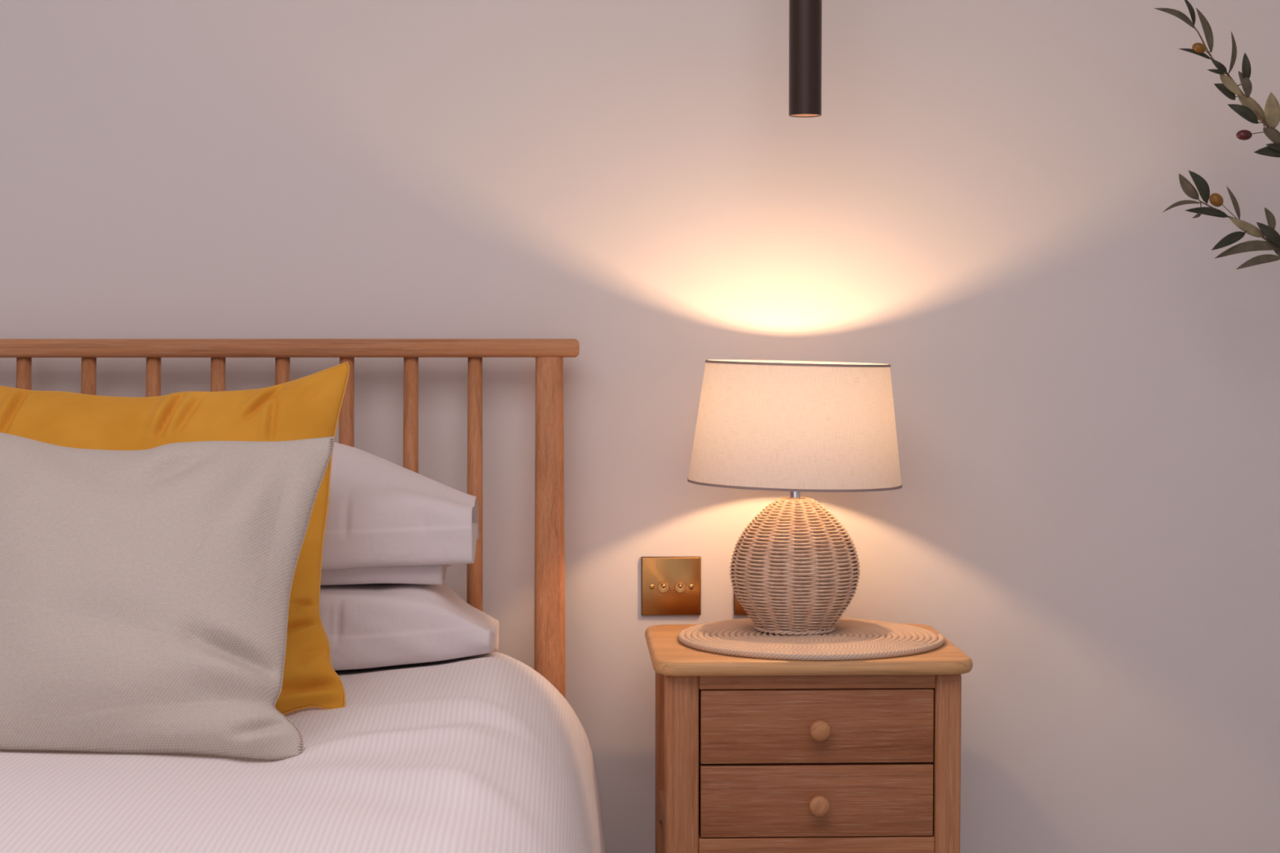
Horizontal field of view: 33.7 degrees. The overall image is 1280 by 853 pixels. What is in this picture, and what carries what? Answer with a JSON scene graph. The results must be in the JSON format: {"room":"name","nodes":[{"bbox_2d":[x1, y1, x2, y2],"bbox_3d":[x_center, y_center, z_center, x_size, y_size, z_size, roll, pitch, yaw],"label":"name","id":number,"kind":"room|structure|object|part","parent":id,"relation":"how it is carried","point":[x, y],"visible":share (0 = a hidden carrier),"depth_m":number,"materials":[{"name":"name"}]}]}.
{"room":"bedroom","nodes":[
{"label":"bedroom","id":0,"kind":"room"},
{"bbox_2d":[0,0,1279,852],"bbox_3d":[-0.434,-0.272,3.108,5.050,2.420,0.100,0,3,-2],"label":"wall","id":1,"kind":"structure","parent":0,"point":[1086,397],"depth_m":3.08,"materials":[{"name":"white paint"}]},
{"bbox_2d":[641,556,701,615],"bbox_3d":[0.046,0.234,3.089,0.087,0.086,0.016,0,3,-2],"label":"light switch","id":2,"kind":"object","parent":1,"relation":"attached to","point":[671,585],"visible":1,"depth_m":3.09,"materials":[{"name":"brown metal"}]},
{"bbox_2d":[733,590,748,614],"bbox_3d":[0.212,0.233,3.098,0.148,0.086,0.009,0,3,-2],"label":"wall socket","id":3,"kind":"object","parent":1,"relation":"attached to","point":[738,609],"visible":0.12,"depth_m":3.10,"materials":[{"name":"brown metal"}]},
{"bbox_3d":[-0.352,-1.424,0.704,5.050,0.100,4.800,0,3,-2],"label":"ceiling","id":4,"kind":"structure","parent":0,"visible":0},
{"bbox_2d":[788,0,822,117],"bbox_3d":[0.225,-0.947,2.849,0.104,1.049,0.104,0,3,-2],"label":"pendant light","id":5,"kind":"object","parent":4,"relation":"hanging from","point":[805,57],"visible":1,"depth_m":2.85,"materials":[{"name":"brown metal"}]},
{"bbox_3d":[-0.352,1.094,0.819,5.050,0.100,4.800,0,3,-2],"label":"floor","id":6,"kind":"structure","parent":0,"visible":0},
{"bbox_2d":[0,338,579,698],"bbox_3d":[-0.836,0.455,2.016,1.570,1.067,2.034,0,3,-2],"label":"headboard","id":7,"kind":"object","parent":6,"relation":"on","point":[549,655],"visible":0.42,"depth_m":2.98,"materials":[{"name":"brown wood"}]},
{"bbox_3d":[-0.871,-0.111,2.987,1.570,0.026,0.040,0,3,-2],"label":"rail","id":8,"kind":"part","parent":7,"relation":"part of","materials":[{"name":"brown wood"}]},
{"bbox_3d":[-0.128,0.422,2.996,0.044,1.043,0.116,0,3,-2],"label":"post","id":9,"kind":"part","parent":7,"relation":"part of","materials":[{"name":"brown wood"}]},
{"bbox_3d":[-0.835,0.532,1.983,1.425,0.214,1.810,0,3,-2],"label":"mattress","id":10,"kind":"object","parent":7,"relation":"on","visible":0},
{"bbox_2d":[0,651,605,852],"bbox_3d":[-0.835,0.525,1.979,1.638,0.454,1.864,0,3,-2],"label":"duvet","id":11,"kind":"object","parent":10,"relation":"on","point":[482,753],"visible":0.66,"depth_m":1.95,"materials":[{"name":"fabric"}]},
{"bbox_2d":[0,432,333,759],"bbox_3d":[-0.567,0.167,2.190,0.478,0.323,0.230,0,3,-2],"label":"cushion","id":12,"kind":"object","parent":11,"relation":"on","point":[144,594],"visible":1,"depth_m":2.13,"materials":[{"name":"beige fabric"}]},
{"bbox_2d":[0,361,349,714],"bbox_3d":[-0.623,0.121,2.422,0.587,0.388,0.244,0,3,-2],"label":"velvet cushion","id":13,"kind":"object","parent":11,"relation":"on","point":[308,406],"visible":0.25,"depth_m":2.45,"materials":[{"name":"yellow fabric"}]},
{"bbox_2d":[319,582,498,671],"bbox_3d":[-0.372,0.268,2.750,0.372,0.149,0.330,0,3,-2],"label":"pillow","id":14,"kind":"object","parent":11,"relation":"on","point":[366,625],"visible":0.48,"depth_m":2.59,"materials":[{"name":"white fabric"}]},
{"bbox_2d":[320,441,479,585],"bbox_3d":[-0.387,0.106,2.757,0.349,0.181,0.320,0,3,-2],"label":"pillow","id":15,"kind":"object","parent":14,"relation":"on","point":[387,522],"visible":0.6,"depth_m":2.62,"materials":[{"name":"white fabric"}]},
{"bbox_2d":[644,623,973,852],"bbox_3d":[0.218,0.620,2.868,0.412,0.659,0.355,0,3,-2],"label":"bedside table","id":16,"kind":"object","parent":6,"relation":"on","point":[753,755],"visible":0.93,"depth_m":2.71,"materials":[{"name":"brown wood"}]},
{"bbox_3d":[0.041,0.623,3.012,0.038,0.640,0.036,0,3,-2],"label":"leg","id":17,"kind":"part","parent":16,"relation":"part of","materials":[{"name":"brown wood"}]},
{"bbox_3d":[0.038,0.542,2.869,0.014,0.045,0.242,0,3,-2],"label":"rail","id":18,"kind":"part","parent":16,"relation":"part of","materials":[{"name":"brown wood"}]},
{"bbox_3d":[0.053,0.636,2.731,0.043,0.640,0.042,0,3,-2],"label":"leg","id":19,"kind":"part","parent":16,"relation":"part of","materials":[{"name":"brown wood"}]},
{"bbox_2d":[677,617,945,660],"bbox_3d":[0.232,0.286,2.862,0.358,0.009,0.354,0,3,-2],"label":"mat","id":20,"kind":"object","parent":16,"relation":"on","point":[851,639],"visible":0.8,"depth_m":2.80,"materials":[{"name":"fabric"}]},
{"bbox_2d":[687,360,902,635],"bbox_3d":[0.212,0.094,2.897,0.294,0.371,0.294,0,3,-8],"label":"table lamp","id":21,"kind":"object","parent":20,"relation":"on","point":[794,427],"visible":1,"depth_m":2.80,"materials":[{"name":"fabric"}]},
{"bbox_3d":[0.212,0.077,2.896,0.294,0.010,0.294,0,3,-2],"label":"shade trim","id":22,"kind":"part","parent":21,"relation":"part of","materials":[{"name":"brown"}]},
{"bbox_3d":[0.212,-0.005,2.892,0.292,0.173,0.292,0,3,-2],"label":"lamp shade","id":23,"kind":"part","parent":21,"relation":"part of","materials":[{"name":"fabric"}]},
{"bbox_3d":[0.215,-0.086,2.888,0.253,0.009,0.253,0,3,-2],"label":"shade trim","id":24,"kind":"part","parent":21,"relation":"part of","materials":[{"name":"brown"}]},
{"bbox_3d":[0.227,0.481,2.720,0.299,0.092,0.019,0,3,-2],"label":"drawer","id":25,"kind":"part","parent":16,"relation":"part of","materials":[{"name":"brown wood"}]},
{"bbox_3d":[0.227,0.384,2.716,0.299,0.094,0.019,0,3,-2],"label":"drawer","id":26,"kind":"part","parent":16,"relation":"part of","materials":[{"name":"brown wood"}]},
{"bbox_3d":[0.227,0.550,2.728,0.304,0.045,0.029,0,3,-2],"label":"rail","id":27,"kind":"part","parent":16,"relation":"part of","materials":[{"name":"brown wood"}]},
{"bbox_3d":[0.227,0.326,2.718,0.304,0.020,0.029,0,3,-2],"label":"rail","id":28,"kind":"part","parent":16,"relation":"part of","materials":[{"name":"brown wood"}]},
{"bbox_3d":[0.229,0.484,2.698,0.027,0.027,0.026,20,2,-3],"label":"knob","id":29,"kind":"part","parent":16,"relation":"part of","materials":[{"name":"brown wood"}]},
{"bbox_3d":[0.229,0.387,2.693,0.027,0.027,0.026,-33,3,0],"label":"knob","id":30,"kind":"part","parent":16,"relation":"part of","materials":[{"name":"brown wood"}]},
{"bbox_3d":[0.395,0.635,2.743,0.034,0.640,0.042,0,3,-2],"label":"leg","id":31,"kind":"part","parent":16,"relation":"part of","materials":[{"name":"brown wood"}]},
{"bbox_2d":[1154,0,1279,269],"bbox_3d":[0.989,0.054,2.922,0.517,1.784,0.276,1,3,23],"label":"branches","id":32,"kind":"object","parent":6,"relation":"on","point":[1250,109],"visible":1,"depth_m":2.89,"materials":[{"name":"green plant"}]}
]}

